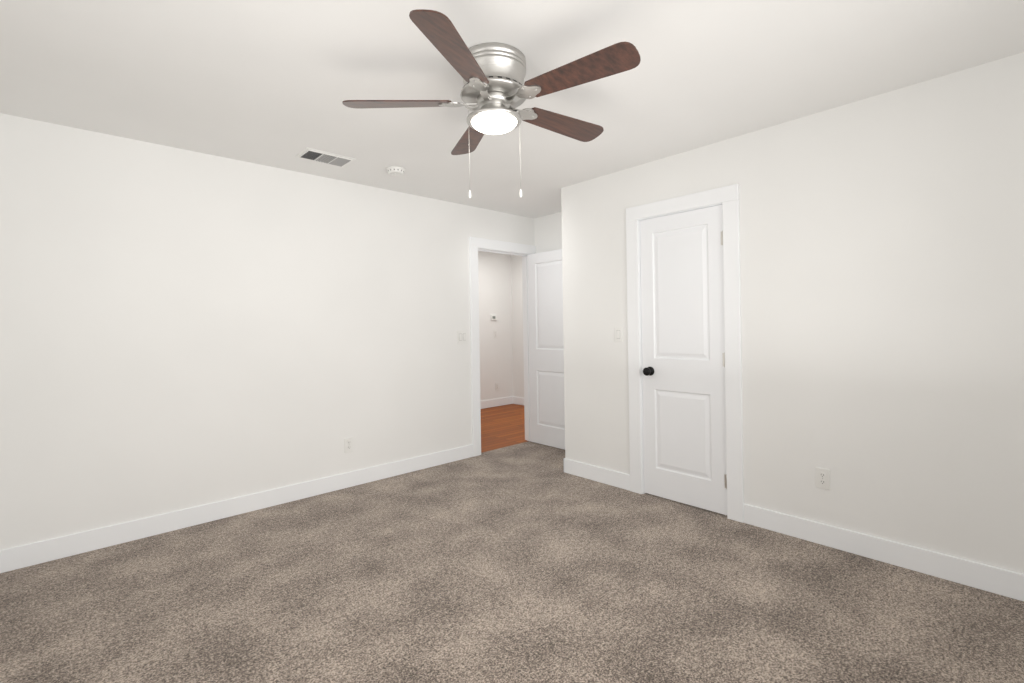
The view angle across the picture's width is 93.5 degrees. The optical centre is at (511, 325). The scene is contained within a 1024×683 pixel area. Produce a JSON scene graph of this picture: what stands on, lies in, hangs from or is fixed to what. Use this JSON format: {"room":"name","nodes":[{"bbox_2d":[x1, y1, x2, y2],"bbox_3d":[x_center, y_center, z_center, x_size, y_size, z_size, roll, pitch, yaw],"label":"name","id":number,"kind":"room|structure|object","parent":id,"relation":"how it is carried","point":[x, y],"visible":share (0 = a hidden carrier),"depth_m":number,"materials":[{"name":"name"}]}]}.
{"room":"empty bedroom","nodes":[
{"label":"empty bedroom","id":0,"kind":"room"},
{"bbox_2d":[0,113,534,549],"bbox_3d":[-0.732,0.054,4.460,5.880,2.440,0.110,-1,0,-43],"label":"wall","id":1,"kind":"structure","parent":0,"point":[180,329],"depth_m":3.19,"materials":[{"name":"white paint"}]},
{"bbox_2d":[0,444,472,572],"bbox_3d":[-1.557,1.228,3.599,3.192,0.120,0.016,-1,0,-43],"label":"baseboard","id":2,"kind":"structure","parent":1,"relation":"attached to","point":[22,556],"depth_m":3.16,"materials":[{"name":"white paint"}]},
{"bbox_2d":[344,437,352,452],"bbox_3d":[-1.300,0.949,3.844,0.070,0.115,0.010,-1,0,-43],"label":"outlet","id":3,"kind":"object","parent":1,"relation":"attached to","point":[348,442],"visible":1,"depth_m":3.84,"materials":[{"name":"white plastic"}]},
{"bbox_2d":[457,331,466,342],"bbox_3d":[-0.475,0.105,4.614,0.116,0.115,0.010,-1,0,-43],"label":"light switch","id":4,"kind":"object","parent":1,"relation":"attached to","point":[461,336],"visible":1,"depth_m":4.61,"materials":[{"name":"white plastic"}]},
{"bbox_2d":[469,237,535,456],"bbox_3d":[-0.097,0.196,5.042,0.936,2.138,0.146,-1,0,-43],"label":"door frame","id":5,"kind":"structure","parent":1,"relation":"attached to","point":[475,243],"depth_m":4.73,"materials":[{"name":"white paint"}]},
{"bbox_2d":[527,249,564,449],"bbox_3d":[0.431,0.235,4.964,0.166,2.018,0.727,-1,0,-42],"label":"hall door","id":6,"kind":"structure","parent":5,"relation":"attached to","point":[546,348],"depth_m":5.02,"materials":[{"name":"white paint"}]},
{"bbox_2d":[478,251,512,400],"bbox_3d":[-1.077,0.060,6.933,3.040,2.440,0.110,-1,0,-43],"label":"wall","id":7,"kind":"structure","parent":0,"point":[494,274],"depth_m":7.61,"materials":[{"name":"white paint"}]},
{"bbox_2d":[491,315,496,319],"bbox_3d":[-0.284,-0.133,7.574,0.120,0.084,0.024,-1,0,-43],"label":"thermostat","id":8,"kind":"object","parent":7,"relation":"attached to","point":[493,317],"visible":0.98,"depth_m":7.56,"materials":[{"name":"white plastic"}]},
{"bbox_2d":[480,396,512,408],"bbox_3d":[-1.016,1.219,6.887,2.820,0.120,0.016,-1,0,-43],"label":"baseboard","id":9,"kind":"structure","parent":7,"relation":"attached to","point":[501,402],"depth_m":7.59,"materials":[{"name":"white paint"}]},
{"bbox_2d":[481,404,527,452],"bbox_3d":[-0.377,1.301,6.194,3.040,0.056,2.119,-1,0,-43],"label":"floor","id":10,"kind":"structure","parent":0,"point":[502,426],"depth_m":6.07,"materials":[{"name":"brown wood"}]},
{"bbox_2d":[0,441,1023,682],"bbox_3d":[0.214,1.290,2.322,4.350,0.060,4.381,-1,0,-43],"label":"floor","id":11,"kind":"structure","parent":0,"point":[529,562],"depth_m":2.22,"materials":[{"name":"brown carpet"}]},
{"bbox_2d":[0,0,1023,217],"bbox_3d":[0.021,-1.228,3.620,5.880,0.100,6.500,-1,0,-43],"label":"ceiling","id":12,"kind":"structure","parent":0,"point":[273,83],"depth_m":2.23,"materials":[{"name":"paint"}]},
{"bbox_2d":[295,147,355,166],"bbox_3d":[-1.279,-1.151,3.314,0.340,0.011,0.220,-1,0,-43],"label":"ceiling vent","id":13,"kind":"object","parent":12,"relation":"in","point":[306,153],"visible":1,"depth_m":3.29,"materials":[{"name":"white plastic"}]},
{"bbox_2d":[386,166,404,175],"bbox_3d":[-0.862,-1.144,3.572,0.132,0.040,0.132,-1,0,-43],"label":"smoke detector","id":14,"kind":"object","parent":12,"relation":"attached to","point":[395,171],"visible":1,"depth_m":3.53,"materials":[{"name":"white plastic"}]},
{"bbox_2d":[342,9,640,197],"bbox_3d":[-0.041,-0.872,2.149,1.248,0.609,1.268,-1,0,-43],"label":"fan","id":15,"kind":"object","parent":12,"relation":"hanging from","point":[495,92],"visible":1,"depth_m":2.02,"materials":[{"name":"brown wood"}]},
{"bbox_2d":[511,255,523,397],"bbox_3d":[0.697,0.032,7.169,0.110,2.440,1.944,-1,0,-43],"label":"wall","id":16,"kind":"structure","parent":0,"point":[517,326],"depth_m":7.75,"materials":[{"name":"white paint"}]},
{"bbox_2d":[513,396,523,404],"bbox_3d":[0.677,1.193,7.117,0.016,0.120,1.920,-1,0,-43],"label":"baseboard","id":17,"kind":"structure","parent":16,"relation":"attached to","point":[516,400],"depth_m":7.73,"materials":[{"name":"white paint"}]},
{"bbox_2d":[534,212,561,252],"bbox_3d":[0.633,0.033,4.978,0.110,2.440,0.975,-1,0,-43],"label":"wall","id":18,"kind":"structure","parent":0,"point":[547,232],"depth_m":5.14,"materials":[{"name":"white paint"}]},
{"bbox_2d":[561,52,1023,573],"bbox_3d":[1.619,0.018,2.940,0.110,2.440,3.361,-1,0,-43],"label":"wall","id":19,"kind":"structure","parent":0,"point":[882,283],"depth_m":2.56,"materials":[{"name":"white paint"}]},
{"bbox_2d":[564,458,629,490],"bbox_3d":[0.681,1.193,3.889,0.013,0.120,0.646,-1,0,-43],"label":"baseboard","id":20,"kind":"structure","parent":19,"relation":"attached to","point":[595,473],"depth_m":3.87,"materials":[{"name":"white paint"}]},
{"bbox_2d":[615,327,622,341],"bbox_3d":[0.821,0.065,3.720,0.010,0.115,0.070,-1,0,-43],"label":"light switch","id":21,"kind":"object","parent":19,"relation":"attached to","point":[618,334],"visible":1,"depth_m":3.71,"materials":[{"name":"white plastic"}]},
{"bbox_2d":[626,184,743,522],"bbox_3d":[1.188,0.175,3.367,0.172,2.138,0.831,-1,0,-43],"label":"door","id":22,"kind":"structure","parent":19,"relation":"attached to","point":[639,220],"depth_m":3.32,"materials":[{"name":"white paint"}]},
{"bbox_2d":[815,467,829,489],"bbox_3d":[1.753,0.861,2.720,0.010,0.115,0.070,-1,0,-43],"label":"outlet","id":23,"kind":"object","parent":19,"relation":"attached to","point":[822,478],"visible":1,"depth_m":2.72,"materials":[{"name":"white plastic"}]},
{"bbox_2d":[743,504,1023,600],"bbox_3d":[2.047,1.171,2.402,0.016,0.120,1.733,-1,0,-43],"label":"baseboard","id":24,"kind":"structure","parent":19,"relation":"attached to","point":[996,580],"depth_m":2.48,"materials":[{"name":"white paint"}]}
]}

